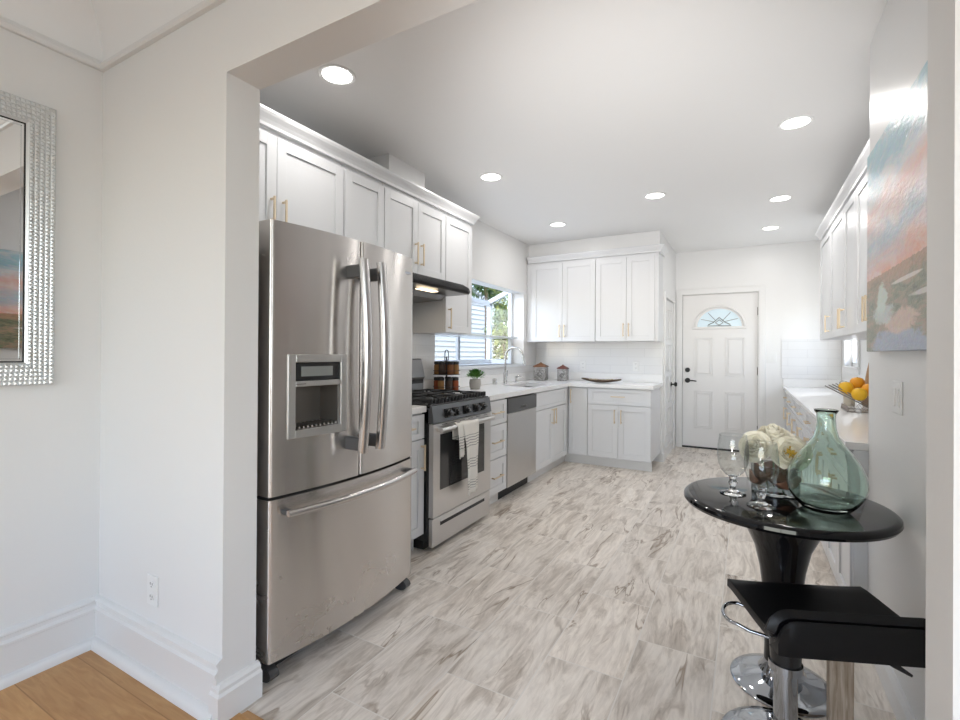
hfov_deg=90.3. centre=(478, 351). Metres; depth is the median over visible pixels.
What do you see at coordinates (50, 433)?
wall
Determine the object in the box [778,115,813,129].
recessed light
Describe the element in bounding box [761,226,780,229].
recessed light
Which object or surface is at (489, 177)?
recessed light
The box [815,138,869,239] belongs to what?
crown molding
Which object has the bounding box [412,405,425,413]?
countertop
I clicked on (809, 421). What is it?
base cabinet
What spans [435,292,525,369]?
window
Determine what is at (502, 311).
tree
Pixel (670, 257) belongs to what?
wall
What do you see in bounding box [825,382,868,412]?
wire basket
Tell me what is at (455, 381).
spice jar
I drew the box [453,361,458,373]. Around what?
spice jar
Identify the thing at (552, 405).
base cabinet
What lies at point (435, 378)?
spice jar
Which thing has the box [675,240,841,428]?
wall
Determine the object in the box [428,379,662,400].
countertop
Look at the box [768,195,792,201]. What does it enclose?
recessed light
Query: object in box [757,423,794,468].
rose
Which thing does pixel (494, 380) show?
air gap
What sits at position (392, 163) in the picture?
cover
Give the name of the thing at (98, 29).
ceiling
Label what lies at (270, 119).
crown molding
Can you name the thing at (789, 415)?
base cabinet
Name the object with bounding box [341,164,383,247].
upper cabinet
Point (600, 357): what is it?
wall
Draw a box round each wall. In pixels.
[0,27,535,630]
[99,0,959,719]
[536,236,664,461]
[664,238,675,456]
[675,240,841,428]
[841,340,868,381]
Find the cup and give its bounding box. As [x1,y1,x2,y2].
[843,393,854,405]
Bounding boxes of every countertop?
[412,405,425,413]
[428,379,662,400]
[783,387,868,450]
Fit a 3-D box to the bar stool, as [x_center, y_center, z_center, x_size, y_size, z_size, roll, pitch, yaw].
[1.034,0.990,1.486,0.507,0.538,0.420,0,0,7]
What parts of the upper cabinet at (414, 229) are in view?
door, handle, handle, door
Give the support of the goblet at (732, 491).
on the bar table
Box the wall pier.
[868,0,927,719]
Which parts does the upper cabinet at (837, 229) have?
door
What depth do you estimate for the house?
10.58 m
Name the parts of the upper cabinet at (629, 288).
door, door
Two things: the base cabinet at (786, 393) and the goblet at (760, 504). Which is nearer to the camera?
the goblet at (760, 504)
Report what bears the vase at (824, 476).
on the bar table
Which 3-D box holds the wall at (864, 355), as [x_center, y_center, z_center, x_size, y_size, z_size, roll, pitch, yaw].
[3.274,-0.033,3.698,0.150,2.625,4.285,0,0,29]
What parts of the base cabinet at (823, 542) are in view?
door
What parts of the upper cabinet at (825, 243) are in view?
door, handle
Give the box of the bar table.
[684,477,903,717]
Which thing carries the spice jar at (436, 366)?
on the spice rack
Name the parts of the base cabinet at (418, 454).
door, drawer, handle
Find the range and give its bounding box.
[412,359,494,549]
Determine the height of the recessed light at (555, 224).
0.007 m
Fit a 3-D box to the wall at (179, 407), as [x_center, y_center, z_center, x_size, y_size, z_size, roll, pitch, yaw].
[0.508,-0.245,0.932,5.130,3.000,0.128,0,0,29]
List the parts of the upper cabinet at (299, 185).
door, handle, handle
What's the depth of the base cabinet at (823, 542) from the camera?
2.82 m
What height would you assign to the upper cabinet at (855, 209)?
0.983 m
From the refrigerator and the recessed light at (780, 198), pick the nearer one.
the refrigerator
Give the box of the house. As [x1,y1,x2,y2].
[435,292,493,359]
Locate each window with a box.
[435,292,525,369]
[842,340,859,374]
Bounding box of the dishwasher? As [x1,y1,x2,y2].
[498,393,536,499]
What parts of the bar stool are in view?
seat, height lever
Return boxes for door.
[663,291,676,459]
[675,285,765,451]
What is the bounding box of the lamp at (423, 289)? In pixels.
[415,288,437,291]
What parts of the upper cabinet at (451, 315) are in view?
door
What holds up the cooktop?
in the range
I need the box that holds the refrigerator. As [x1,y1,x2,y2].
[256,219,416,682]
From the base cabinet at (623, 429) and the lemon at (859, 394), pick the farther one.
the base cabinet at (623, 429)
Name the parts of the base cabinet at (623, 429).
door, drawer, door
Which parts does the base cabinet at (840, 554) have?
door, door, end panel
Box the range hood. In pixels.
[412,273,469,302]
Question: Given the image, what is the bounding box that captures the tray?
[582,378,620,382]
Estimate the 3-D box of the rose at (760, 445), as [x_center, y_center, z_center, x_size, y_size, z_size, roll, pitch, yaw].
[1.113,0.433,1.926,0.110,0.225,0.090,0,0,17]
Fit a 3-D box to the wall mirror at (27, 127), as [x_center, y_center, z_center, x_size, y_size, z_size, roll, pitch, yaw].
[-1.891,-0.419,1.550,0.039,1.092,0.807,0,0,29]
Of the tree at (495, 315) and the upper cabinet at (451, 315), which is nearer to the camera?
the upper cabinet at (451, 315)
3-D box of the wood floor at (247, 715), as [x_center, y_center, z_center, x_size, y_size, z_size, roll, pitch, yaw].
[-0.037,1.247,1.195,1.779,0.011,0.062,0,0,29]
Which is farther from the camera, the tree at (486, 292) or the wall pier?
the tree at (486, 292)
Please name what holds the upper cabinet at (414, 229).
attached to the wall at (50, 433)
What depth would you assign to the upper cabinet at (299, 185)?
2.56 m
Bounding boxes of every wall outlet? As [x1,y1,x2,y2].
[147,573,157,607]
[580,361,585,369]
[633,361,638,370]
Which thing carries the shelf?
attached to the window at (482, 363)
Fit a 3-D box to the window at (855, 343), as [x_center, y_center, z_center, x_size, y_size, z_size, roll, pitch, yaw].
[3.967,-0.253,5.022,0.120,0.960,0.840,0,0,29]
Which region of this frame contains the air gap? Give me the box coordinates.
[492,378,496,384]
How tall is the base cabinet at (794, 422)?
0.824 m
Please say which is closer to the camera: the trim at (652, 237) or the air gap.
the air gap
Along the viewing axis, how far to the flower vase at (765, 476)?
1.85 m
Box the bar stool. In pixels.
[721,578,925,719]
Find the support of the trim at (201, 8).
attached to the wall at (179, 407)
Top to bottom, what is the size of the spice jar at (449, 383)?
0.110 m
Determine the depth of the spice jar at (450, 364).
4.04 m
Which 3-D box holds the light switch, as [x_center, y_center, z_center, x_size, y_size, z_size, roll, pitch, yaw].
[1.487,0.163,1.699,0.009,0.116,0.118,0,0,29]
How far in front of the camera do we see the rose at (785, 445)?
1.87 m
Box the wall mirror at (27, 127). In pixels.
[0,90,55,386]
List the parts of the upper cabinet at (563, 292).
filler strip, door, door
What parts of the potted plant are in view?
pot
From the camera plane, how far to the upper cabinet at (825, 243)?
4.40 m
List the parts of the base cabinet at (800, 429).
door, drawer, door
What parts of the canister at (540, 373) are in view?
lid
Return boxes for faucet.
[503,347,525,383]
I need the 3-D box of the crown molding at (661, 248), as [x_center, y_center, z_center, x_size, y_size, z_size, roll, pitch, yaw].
[1.391,-1.140,5.736,1.609,0.076,0.368,0,0,29]
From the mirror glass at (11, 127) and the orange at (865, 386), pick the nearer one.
the mirror glass at (11, 127)
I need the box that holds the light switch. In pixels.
[892,380,902,415]
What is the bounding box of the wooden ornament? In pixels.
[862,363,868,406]
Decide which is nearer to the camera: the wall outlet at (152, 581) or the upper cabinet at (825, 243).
the wall outlet at (152, 581)
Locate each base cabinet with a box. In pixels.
[410,413,425,550]
[489,398,506,504]
[522,386,567,481]
[565,386,588,463]
[587,387,659,471]
[783,392,787,454]
[786,394,792,432]
[791,399,798,435]
[796,404,805,439]
[803,411,814,442]
[813,420,826,553]
[827,449,868,590]
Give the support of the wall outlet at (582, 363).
attached to the wall at (600, 357)
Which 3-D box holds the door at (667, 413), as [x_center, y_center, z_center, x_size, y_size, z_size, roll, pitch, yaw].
[2.387,0.285,5.970,0.116,1.990,0.890,0,0,29]
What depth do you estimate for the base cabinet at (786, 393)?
5.64 m
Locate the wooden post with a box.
[826,661,853,719]
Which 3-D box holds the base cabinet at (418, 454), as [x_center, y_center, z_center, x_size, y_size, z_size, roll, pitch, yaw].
[-0.714,0.815,2.977,0.701,0.876,0.390,0,0,29]
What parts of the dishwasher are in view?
kick plate, door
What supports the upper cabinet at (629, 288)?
attached to the wall at (600, 357)
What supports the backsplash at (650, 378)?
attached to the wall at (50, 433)
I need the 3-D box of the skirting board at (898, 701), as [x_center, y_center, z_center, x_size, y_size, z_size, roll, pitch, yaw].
[1.327,1.210,1.431,0.018,0.102,1.558,0,0,29]
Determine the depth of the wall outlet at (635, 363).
5.66 m
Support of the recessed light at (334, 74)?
in the ceiling at (584, 110)
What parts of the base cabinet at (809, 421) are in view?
door, drawer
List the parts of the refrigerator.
handle mount, door, dispenser frame, control panel, freezer drawer, handle mount, handle, handle mount, handle, handle mount, handle mount, handle, door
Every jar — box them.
[434,361,438,373]
[434,377,437,388]
[438,377,443,389]
[439,361,444,374]
[446,377,452,389]
[447,361,453,374]
[452,377,458,389]
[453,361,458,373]
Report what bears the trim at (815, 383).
attached to the wall at (864, 355)
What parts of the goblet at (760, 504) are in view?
stem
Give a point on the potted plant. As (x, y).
(474, 383)
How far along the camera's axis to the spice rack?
4.11 m
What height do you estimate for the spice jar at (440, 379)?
0.110 m
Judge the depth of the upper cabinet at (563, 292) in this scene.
5.78 m
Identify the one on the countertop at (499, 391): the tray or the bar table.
the tray
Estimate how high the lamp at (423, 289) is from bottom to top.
0.006 m
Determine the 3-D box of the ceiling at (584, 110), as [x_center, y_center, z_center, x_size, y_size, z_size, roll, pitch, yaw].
[1.390,-1.407,3.956,3.698,0.100,5.996,0,0,29]
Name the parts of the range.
knob plate, knob, control panel, knob, storage drawer, oven door, door handle, knob, knob, knob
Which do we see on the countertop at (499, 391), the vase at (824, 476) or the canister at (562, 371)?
the canister at (562, 371)
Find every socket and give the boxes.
[149,581,153,587]
[149,593,153,600]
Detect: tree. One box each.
[472,283,507,358]
[483,288,507,358]
[493,294,507,358]
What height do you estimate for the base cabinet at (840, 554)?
0.824 m
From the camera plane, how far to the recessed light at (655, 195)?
4.13 m
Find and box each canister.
[533,362,548,380]
[557,365,568,380]
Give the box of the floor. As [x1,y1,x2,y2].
[0,446,895,719]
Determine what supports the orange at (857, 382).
in the wire basket
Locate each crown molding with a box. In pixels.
[260,103,479,224]
[527,244,667,263]
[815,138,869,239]
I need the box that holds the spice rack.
[433,350,459,389]
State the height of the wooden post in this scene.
0.440 m
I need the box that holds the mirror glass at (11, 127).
[0,116,23,360]
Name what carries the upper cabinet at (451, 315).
attached to the wall at (50, 433)
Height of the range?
1.200 m
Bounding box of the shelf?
[435,334,517,338]
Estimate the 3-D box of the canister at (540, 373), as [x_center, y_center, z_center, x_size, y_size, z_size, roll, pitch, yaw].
[0.767,0.242,5.909,0.162,0.224,0.166,0,0,21]
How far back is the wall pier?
1.68 m
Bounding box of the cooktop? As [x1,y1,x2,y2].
[412,393,487,408]
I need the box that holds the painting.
[867,60,927,351]
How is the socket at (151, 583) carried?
attached to the wall outlet at (152, 581)
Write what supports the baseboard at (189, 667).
attached to the wall at (50, 433)
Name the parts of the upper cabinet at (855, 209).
handle, door, door, handle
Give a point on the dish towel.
(469, 430)
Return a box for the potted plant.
[466,368,483,388]
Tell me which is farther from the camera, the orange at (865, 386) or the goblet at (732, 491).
the orange at (865, 386)
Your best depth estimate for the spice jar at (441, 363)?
4.04 m
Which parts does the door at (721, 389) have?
fanlight glass, fanlight frame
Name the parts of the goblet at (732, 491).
stem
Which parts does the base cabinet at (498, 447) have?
drawer, drawer, drawer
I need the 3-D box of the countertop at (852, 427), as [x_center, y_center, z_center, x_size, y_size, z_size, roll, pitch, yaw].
[2.952,0.435,3.877,0.578,0.034,4.280,0,0,29]
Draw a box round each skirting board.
[821,541,838,585]
[874,664,915,719]
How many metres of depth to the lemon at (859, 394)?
3.24 m
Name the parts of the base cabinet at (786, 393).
door, drawer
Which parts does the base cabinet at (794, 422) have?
handle, door, drawer, door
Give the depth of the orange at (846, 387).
3.34 m
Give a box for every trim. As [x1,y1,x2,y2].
[0,0,226,71]
[0,636,211,719]
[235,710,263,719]
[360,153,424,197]
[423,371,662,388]
[529,230,662,256]
[783,378,846,387]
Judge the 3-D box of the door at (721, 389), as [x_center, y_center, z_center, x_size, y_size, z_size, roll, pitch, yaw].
[3.148,0.226,6.258,1.046,2.120,0.142,0,0,29]
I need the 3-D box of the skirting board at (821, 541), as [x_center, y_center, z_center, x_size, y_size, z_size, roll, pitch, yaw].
[2.739,1.239,3.988,0.012,0.075,4.250,0,0,29]
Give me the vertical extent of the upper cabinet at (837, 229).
0.983 m
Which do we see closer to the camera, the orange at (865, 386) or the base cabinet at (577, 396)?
the orange at (865, 386)
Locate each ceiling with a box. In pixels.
[0,0,202,61]
[260,0,887,252]
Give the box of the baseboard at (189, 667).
[0,594,261,719]
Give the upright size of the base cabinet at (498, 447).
0.876 m
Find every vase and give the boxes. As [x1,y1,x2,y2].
[749,460,793,497]
[786,408,869,514]
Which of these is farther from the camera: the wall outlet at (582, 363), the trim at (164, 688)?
the wall outlet at (582, 363)
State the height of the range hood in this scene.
0.167 m
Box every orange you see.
[838,382,853,393]
[850,377,864,388]
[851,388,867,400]
[861,384,868,395]
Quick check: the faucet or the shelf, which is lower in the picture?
the faucet
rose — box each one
[738,431,772,466]
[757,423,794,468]
[770,436,804,468]
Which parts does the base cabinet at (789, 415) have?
door, drawer, door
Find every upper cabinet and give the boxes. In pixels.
[259,126,342,235]
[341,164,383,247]
[382,183,445,279]
[412,212,471,334]
[527,258,595,342]
[596,252,662,341]
[820,229,866,339]
[830,208,866,338]
[838,173,866,335]
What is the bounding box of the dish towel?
[452,418,478,495]
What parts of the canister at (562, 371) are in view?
lid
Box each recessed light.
[318,64,355,85]
[479,173,501,181]
[549,222,565,226]
[644,192,665,198]
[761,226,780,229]
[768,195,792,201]
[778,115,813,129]
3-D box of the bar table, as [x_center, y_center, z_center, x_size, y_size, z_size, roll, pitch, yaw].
[1.153,0.911,1.815,0.692,0.700,0.692,0,0,29]
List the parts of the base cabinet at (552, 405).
door, false drawer, door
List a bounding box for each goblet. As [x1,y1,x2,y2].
[718,433,748,496]
[744,440,778,509]

